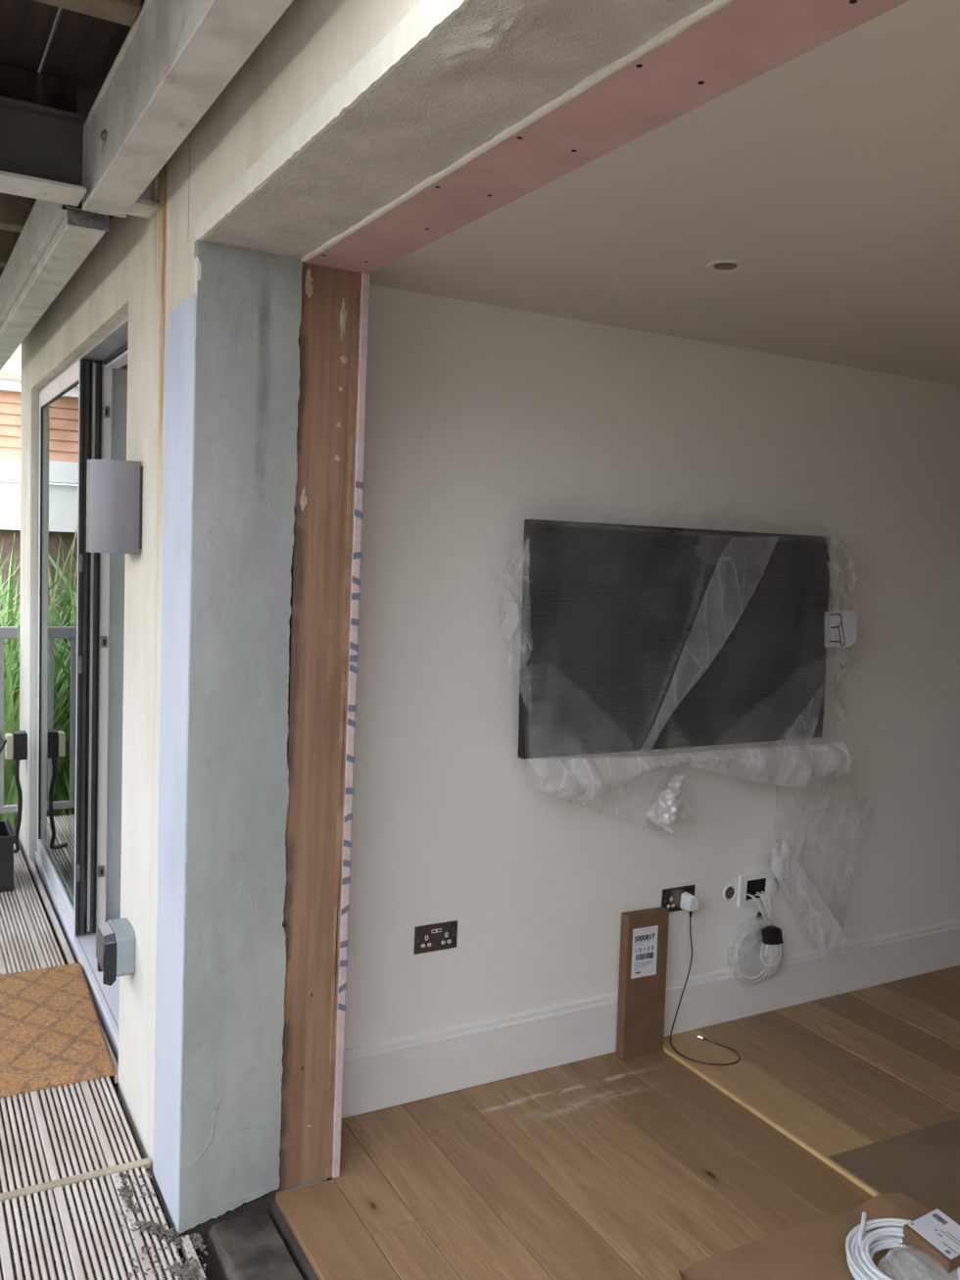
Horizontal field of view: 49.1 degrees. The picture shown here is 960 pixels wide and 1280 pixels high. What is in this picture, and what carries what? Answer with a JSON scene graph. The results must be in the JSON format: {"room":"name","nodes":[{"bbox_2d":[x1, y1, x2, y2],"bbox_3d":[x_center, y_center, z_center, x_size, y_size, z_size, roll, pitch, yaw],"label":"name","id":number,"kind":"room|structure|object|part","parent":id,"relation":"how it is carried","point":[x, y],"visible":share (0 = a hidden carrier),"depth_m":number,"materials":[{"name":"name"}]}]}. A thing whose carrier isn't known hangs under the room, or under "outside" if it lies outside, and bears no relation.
{"room":"balcony","nodes":[
{"label":"balcony","id":0,"kind":"room"},
{"bbox_2d":[0,0,144,277],"bbox_3d":[-2.454,-1.416,3.095,2.468,0.430,5.350,0,6,-29],"label":"ceiling","id":1,"kind":"structure","parent":0,"point":[57,54],"depth_m":2.61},
{"bbox_2d":[0,96,87,206],"bbox_3d":[-1.987,-1.225,2.152,2.218,0.197,0.150,0,6,-29],"label":"steel beam","id":2,"kind":"structure","parent":1,"relation":"attached to","point":[41,146],"depth_m":2.64,"materials":[{"name":"grey metal"}]},
{"bbox_2d":[0,198,109,370],"bbox_3d":[-1.939,-1.392,4.375,0.125,0.208,3.638,0,6,-29],"label":"steel beam","id":3,"kind":"structure","parent":1,"relation":"attached to","point":[55,239],"depth_m":3.39,"materials":[{"name":"metal"}]},
{"bbox_3d":[-1.049,-1.124,2.813,0.106,0.042,0.006,0,6,-29],"label":"plate","id":4,"kind":"part","parent":3,"relation":"part of","materials":[{"name":"metal"}]},
{"bbox_3d":[-1.274,-1.447,3.467,0.046,0.188,4.850,0,6,-29],"label":"wall plate","id":5,"kind":"part","parent":1,"relation":"part of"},
{"bbox_2d":[82,0,293,217],"bbox_3d":[-0.585,-1.145,2.040,0.112,0.219,1.642,0,6,-29],"label":"steel beam","id":6,"kind":"structure","parent":1,"relation":"attached to","point":[176,58],"depth_m":2.08,"materials":[{"name":"metal"}]},
{"bbox_3d":[-0.982,-1.228,2.750,0.109,0.219,0.007,0,6,-29],"label":"plate","id":7,"kind":"part","parent":6,"relation":"part of","materials":[{"name":"paint"}]},
{"bbox_2d":[0,827,206,1279],"bbox_3d":[-1.807,1.576,2.052,2.459,0.226,8.200,0,6,-29],"label":"deck","id":8,"kind":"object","parent":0,"point":[31,936],"visible":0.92,"depth_m":2.85,"materials":[{"name":"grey wood"}]},
{"bbox_2d":[0,820,13,891],"bbox_3d":[-2.411,1.042,5.023,0.300,0.250,0.350,0,6,-29],"label":"tub","id":9,"kind":"object","parent":8,"relation":"on","point":[6,829],"depth_m":4.93,"materials":[{"name":"black plastic"}]},
{"bbox_2d":[0,728,15,891],"bbox_3d":[-2.398,0.806,4.999,0.313,0.724,0.357,0,6,-29],"label":"storage box","id":10,"kind":"object","parent":8,"relation":"on","point":[7,834],"visible":1,"depth_m":4.93,"materials":[{"name":"black plastic"}]},
{"bbox_3d":[-2.393,0.670,4.990,0.237,0.449,0.350,0,6,-29],"label":"lid","id":11,"kind":"part","parent":10,"relation":"part of","materials":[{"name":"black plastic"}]},
{"bbox_2d":[0,626,18,813],"bbox_3d":[-3.614,0.509,5.287,2.368,1.155,0.050,0,6,-29],"label":"railing","id":12,"kind":"object","parent":8,"relation":"on","point":[6,632],"visible":0.96,"depth_m":5.80,"materials":[{"name":"grey metal"}]},
{"bbox_3d":[-3.634,0.954,5.329,2.368,0.040,0.030,0,6,-29],"label":"rail","id":13,"kind":"part","parent":12,"relation":"part of","materials":[{"name":"grey metal"}]},
{"bbox_3d":[-3.590,-0.033,5.237,2.368,0.065,0.050,0,6,-29],"label":"rail","id":14,"kind":"part","parent":12,"relation":"part of","materials":[{"name":"grey metal"}]},
{"bbox_2d":[0,962,116,1097],"bbox_3d":[-1.624,1.325,3.591,0.627,0.024,0.913,0,6,-29],"label":"doormat","id":15,"kind":"object","parent":8,"relation":"on","point":[52,1035],"visible":1,"depth_m":3.55,"materials":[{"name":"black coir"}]},
{"bbox_2d":[0,1080,182,1279],"bbox_3d":[-1.113,1.463,2.550,0.635,0.006,1.410,0,6,-29],"label":"boards","id":16,"kind":"object","parent":8,"relation":"on","point":[13,1106],"visible":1,"depth_m":2.76,"materials":[{"name":"weathered timber"}]},
{"bbox_2d":[1,1098,185,1279],"bbox_3d":[-0.983,1.486,2.341,0.659,0.012,1.758,0,6,-29],"label":"crumbs","id":17,"kind":"object","parent":8,"relation":"on","point":[148,1169],"visible":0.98,"depth_m":2.64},
{"bbox_2d":[90,1164,207,1279],"bbox_3d":[-0.800,1.463,2.572,0.202,0.016,0.638,-1,7,-36],"label":"crumbs","id":18,"kind":"object","parent":8,"relation":"on","point":[187,1270],"visible":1,"depth_m":2.58,"materials":[{"name":"grey concrete"}]},
{"bbox_2d":[179,1189,303,1279],"bbox_3d":[0.275,1.745,1.047,0.242,0.260,3.792,0,6,-29],"label":"threshold","id":19,"kind":"structure","parent":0,"point":[242,1243],"depth_m":2.58,"materials":[{"name":"grey concrete"}]},
{"bbox_2d":[19,0,734,1244],"bbox_3d":[0.022,-1.129,1.621,0.420,5.850,9.420,0,6,-29],"label":"wall","id":20,"kind":"structure","parent":0,"point":[344,112],"depth_m":2.53,"materials":[{"name":"weathered cream paint"},{"name":"white paint"},{"name":"grey cement render"}]},
{"bbox_2d":[4,730,27,853],"bbox_3d":[-2.446,0.802,5.506,0.123,0.645,0.090,0,6,-29],"label":"box","id":21,"kind":"object","parent":20,"relation":"attached to","point":[16,747],"visible":0.89,"depth_m":5.47,"materials":[{"name":"black plastic"}]},
{"bbox_3d":[-2.409,0.551,5.497,0.064,0.140,0.090,0,6,-29],"label":"casing","id":22,"kind":"part","parent":21,"relation":"part of","materials":[{"name":"black plastic"}]},
{"bbox_2d":[34,316,128,1065],"bbox_3d":[-1.522,0.091,4.372,0.334,2.450,2.448,0,6,-29],"label":"door","id":23,"kind":"structure","parent":20,"relation":"in","point":[83,409],"depth_m":4.42,"materials":[{"name":"white plastic"}]},
{"bbox_3d":[-1.962,1.121,4.886,0.038,0.073,1.215,0,6,-29],"label":"rail","id":24,"kind":"part","parent":23,"relation":"part of","materials":[{"name":"white plastic"}]},
{"bbox_3d":[-1.919,-0.003,4.779,0.006,2.187,1.215,0,6,-29],"label":"glass pane","id":25,"kind":"part","parent":23,"relation":"part of","materials":[{"name":"clear glass"}]},
{"bbox_3d":[-1.862,-1.129,4.678,0.038,0.076,1.215,0,6,-29],"label":"rail","id":26,"kind":"part","parent":23,"relation":"part of","materials":[{"name":"white plastic"}]},
{"bbox_3d":[-1.649,0.955,4.311,0.011,0.070,0.010,0,6,-29],"label":"lock plate","id":27,"kind":"part","parent":23,"relation":"part of","materials":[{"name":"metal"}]},
{"bbox_3d":[-1.611,0.100,4.232,0.011,0.070,0.010,0,6,-29],"label":"lock plate","id":28,"kind":"part","parent":23,"relation":"part of","materials":[{"name":"metal"}]},
{"bbox_3d":[-1.593,-0.308,4.195,0.011,0.070,0.010,0,6,-29],"label":"lock plate","id":29,"kind":"part","parent":23,"relation":"part of","materials":[{"name":"metal"}]},
{"bbox_3d":[-1.873,-0.002,4.787,0.006,2.187,1.161,0,6,-29],"label":"glass pane","id":30,"kind":"part","parent":23,"relation":"part of","materials":[{"name":"clear glass"}]},
{"bbox_3d":[-1.562,1.238,4.483,0.311,0.034,2.445,0,6,-29],"label":"sill","id":31,"kind":"part","parent":23,"relation":"part of","materials":[{"name":"white plastic"}]},
{"bbox_3d":[-1.517,0.041,4.503,0.197,2.348,0.040,0,6,-29],"label":"lining panel","id":32,"kind":"part","parent":23,"relation":"part of","materials":[{"name":"grey paint"}]},
{"bbox_2d":[86,459,143,554],"bbox_3d":[-1.054,-0.379,3.002,0.132,0.259,0.196,0,6,-29],"label":"wall light","id":33,"kind":"object","parent":20,"relation":"attached to","point":[115,487],"visible":1,"depth_m":2.93,"materials":[{"name":"silver metal"}]},
{"bbox_3d":[-0.999,-0.380,3.032,0.008,0.230,0.196,0,6,-29],"label":"plate","id":34,"kind":"part","parent":33,"relation":"part of","materials":[{"name":"black plastic"}]},
{"bbox_2d":[96,917,135,985],"bbox_3d":[-1.085,0.922,3.117,0.090,0.153,0.155,0,6,-29],"label":"socket","id":35,"kind":"object","parent":20,"relation":"attached to","point":[115,938],"visible":1,"depth_m":3.06,"materials":[{"name":"grey plastic"}]},
{"bbox_3d":[-1.106,0.906,3.104,0.034,0.117,0.145,0,6,-29],"label":"lid","id":36,"kind":"part","parent":35,"relation":"part of","materials":[{"name":"plastic"}]},
{"bbox_2d":[126,174,159,218],"bbox_3d":[-0.891,-1.198,2.772,0.064,0.126,0.120,0,6,-29],"label":"bracket","id":37,"kind":"object","parent":20,"relation":"attached to","point":[140,208],"visible":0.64,"depth_m":2.75,"materials":[{"name":"grey metal"}]},
{"bbox_2d":[276,262,361,1191],"bbox_3d":[-0.413,0.264,2.660,0.153,2.348,0.024,0,6,-29],"label":"wooden post","id":38,"kind":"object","parent":20,"relation":"attached to","point":[330,311],"depth_m":2.65,"materials":[{"name":"brown wood"}]},
{"bbox_2d":[331,272,370,1178],"bbox_3d":[-0.399,0.251,2.812,0.022,2.348,0.281,0,6,-29],"label":"plasterboard edge","id":39,"kind":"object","parent":20,"relation":"attached to","point":[366,277],"depth_m":2.68,"materials":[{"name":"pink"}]},
{"bbox_2d":[304,0,909,273],"bbox_3d":[0.574,-0.717,0.917,0.165,0.015,3.777,0,6,-29],"label":"plasterboard strip","id":40,"kind":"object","parent":20,"relation":"attached to","point":[742,41],"depth_m":1.56,"materials":[{"name":"pink"}]},
{"bbox_2d":[342,1051,616,1120],"bbox_3d":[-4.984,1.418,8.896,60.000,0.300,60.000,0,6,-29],"label":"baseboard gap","id":41,"kind":"structure","parent":0,"point":[615,1052],"depth_m":4.46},
{"bbox_2d":[0,580,20,827],"bbox_3d":[-2.987,0.421,6.956,2.322,2.220,2.170,0,6,-29],"label":"grass","id":42,"kind":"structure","parent":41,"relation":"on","point":[10,787],"depth_m":6.88,"materials":[{"name":"green plant"}]},
{"bbox_2d":[0,535,20,724],"bbox_3d":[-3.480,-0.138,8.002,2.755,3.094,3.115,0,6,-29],"label":"grass","id":43,"kind":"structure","parent":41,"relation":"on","point":[9,614],"depth_m":7.61,"materials":[{"name":"green plant"}]},
{"bbox_2d":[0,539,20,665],"bbox_3d":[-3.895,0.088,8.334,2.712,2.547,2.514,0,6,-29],"label":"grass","id":44,"kind":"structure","parent":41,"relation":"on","point":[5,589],"depth_m":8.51,"materials":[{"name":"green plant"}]},
{"bbox_2d":[0,343,21,656],"bbox_3d":[-8.111,-1.934,11.357,13.400,5.640,4.000,0,6,-29],"label":"neighbouring house","id":45,"kind":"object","parent":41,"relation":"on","point":[10,388],"visible":0.02,"depth_m":11.05,"materials":[{"name":"brown brick"}]},
{"bbox_2d":[271,965,959,1279],"bbox_3d":[2.846,1.737,1.544,4.748,0.113,5.948,0,6,-29],"label":"floor","id":46,"kind":"structure","parent":0,"point":[652,1165],"depth_m":2.98,"materials":[{"name":"brown wood"}]},
{"bbox_2d":[616,906,669,1059],"bbox_3d":[0.552,1.162,3.568,0.187,0.493,0.069,0,6,-29],"label":"cardboard box","id":47,"kind":"object","parent":46,"relation":"on","point":[644,936],"visible":1,"depth_m":3.54,"materials":[{"name":"brown cardboard"}]},
{"bbox_2d":[635,939,651,970],"bbox_3d":[0.552,1.060,3.539,0.078,0.093,0.006,0,6,-29],"label":"print","id":48,"kind":"object","parent":47,"relation":"attached to","point":[643,948],"depth_m":3.54,"materials":[{"name":"grey paper"}]},
{"bbox_2d":[670,891,740,1065],"bbox_3d":[0.759,1.144,3.559,0.270,0.509,0.176,8,7,43],"label":"charger","id":49,"kind":"object","parent":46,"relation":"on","point":[690,903],"visible":1,"depth_m":3.64,"materials":[{"name":"white plastic"}]},
{"bbox_2d":[678,1191,959,1279],"bbox_3d":[0.956,1.509,2.146,1.250,0.086,1.082,0,6,-29],"label":"cardboard sheet","id":50,"kind":"object","parent":46,"relation":"on","point":[815,1250],"depth_m":2.56,"materials":[{"name":"brown cardboard"}]},
{"bbox_3d":[1.019,1.475,2.477,0.309,0.075,0.317,0,6,-29],"label":"cable coil","id":51,"kind":"part","parent":50,"relation":"part of","materials":[{"name":"white plastic"}]},
{"bbox_2d":[879,1246,958,1279],"bbox_3d":[1.041,1.487,2.466,0.213,0.063,0.186,0,6,-29],"label":"clear plastic bag","id":52,"kind":"object","parent":50,"relation":"on","point":[955,1272],"visible":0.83,"depth_m":2.50,"materials":[{"name":"clear plastic"}]},
{"bbox_2d":[902,1198,959,1279],"bbox_3d":[1.151,1.460,2.564,0.230,0.053,0.155,0,6,-29],"label":"cardboard box","id":53,"kind":"object","parent":50,"relation":"on","point":[934,1236],"visible":1,"depth_m":2.53,"materials":[{"name":"brown"}]},
{"bbox_2d":[911,1223,959,1254],"bbox_3d":[1.107,1.435,2.530,0.064,0.001,0.122,0,6,-23],"label":"print","id":54,"kind":"object","parent":53,"relation":"on","point":[935,1238],"depth_m":2.52,"materials":[{"name":"grey paper"}]},
{"bbox_2d":[829,1117,959,1210],"bbox_3d":[1.941,1.484,3.208,1.916,0.004,0.440,0,6,-27],"label":"board","id":55,"kind":"object","parent":46,"relation":"on","point":[923,1164],"visible":0.94,"depth_m":2.95,"materials":[{"name":"brown wood"}]},
{"bbox_2d":[344,284,959,1049],"bbox_3d":[1.575,0.086,4.180,4.762,2.600,0.200,0,6,-29],"label":"wall","id":56,"kind":"structure","parent":0,"point":[482,420],"depth_m":3.39,"materials":[{"name":"white paint"}]},
{"bbox_2d":[413,920,457,954],"bbox_3d":[-0.134,0.904,3.195,0.146,0.086,0.009,0,6,-29],"label":"wall socket","id":57,"kind":"object","parent":56,"relation":"attached to","point":[443,935],"visible":1,"depth_m":3.19,"materials":[{"name":"black metal"}]},
{"bbox_2d":[342,919,959,1118],"bbox_3d":[1.488,1.290,4.147,4.562,0.203,0.018,0,6,-29],"label":"baseboard","id":58,"kind":"structure","parent":56,"relation":"attached to","point":[379,1075],"depth_m":3.50,"materials":[{"name":"white paint"}]},
{"bbox_2d":[518,519,832,759],"bbox_3d":[0.663,-0.009,3.469,1.257,0.715,0.124,0,6,-29],"label":"television","id":59,"kind":"object","parent":56,"relation":"attached to","point":[611,613],"visible":1,"depth_m":3.38,"materials":[{"name":"plastic"}]},
{"bbox_2d":[504,532,860,953],"bbox_3d":[0.798,0.346,3.511,1.769,1.618,0.191,0,6,-29],"label":"plastic sheet","id":60,"kind":"object","parent":59,"relation":"attached to","point":[566,778],"visible":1,"depth_m":3.58,"materials":[{"name":"clear plastic"}]},
{"bbox_2d":[661,885,695,912],"bbox_3d":[0.690,0.902,3.658,0.146,0.086,0.009,0,6,-29],"label":"wall socket","id":61,"kind":"object","parent":56,"relation":"attached to","point":[671,897],"visible":0.67,"depth_m":3.65,"materials":[{"name":"black metal"}]},
{"bbox_2d":[723,885,737,900],"bbox_3d":[0.899,0.909,3.778,0.060,0.060,0.006,0,6,-29],"label":"grommet","id":62,"kind":"object","parent":56,"relation":"attached to","point":[730,892],"visible":1,"depth_m":3.78,"materials":[{"name":"white plastic"}]},
{"bbox_2d":[737,871,778,907],"bbox_3d":[1.016,0.909,3.837,0.180,0.114,0.017,0,6,-29],"label":"cable plate","id":63,"kind":"object","parent":56,"relation":"attached to","point":[751,884],"visible":0.97,"depth_m":3.83,"materials":[{"name":"white plastic"}]},
{"bbox_2d":[728,890,784,983],"bbox_3d":[1.001,1.084,3.810,0.265,0.323,0.075,0,6,-29],"label":"cable bundle","id":64,"kind":"object","parent":63,"relation":"hanging from","point":[771,953],"visible":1,"depth_m":3.81,"materials":[{"name":"beige plastic"}]},
{"bbox_2d":[361,0,959,386],"bbox_3d":[3.122,-0.763,1.405,4.770,0.150,6.148,0,6,-29],"label":"ceiling","id":65,"kind":"structure","parent":0,"point":[832,173],"depth_m":2.24,"materials":[{"name":"white paint"}]},
{"bbox_2d":[706,259,744,271],"bbox_3d":[0.592,-0.901,2.533,0.090,0.006,0.090,0,6,-29],"label":"recessed light","id":66,"kind":"object","parent":65,"relation":"in","point":[721,265],"visible":1,"depth_m":2.52,"materials":[{"name":"beige"}]}
]}

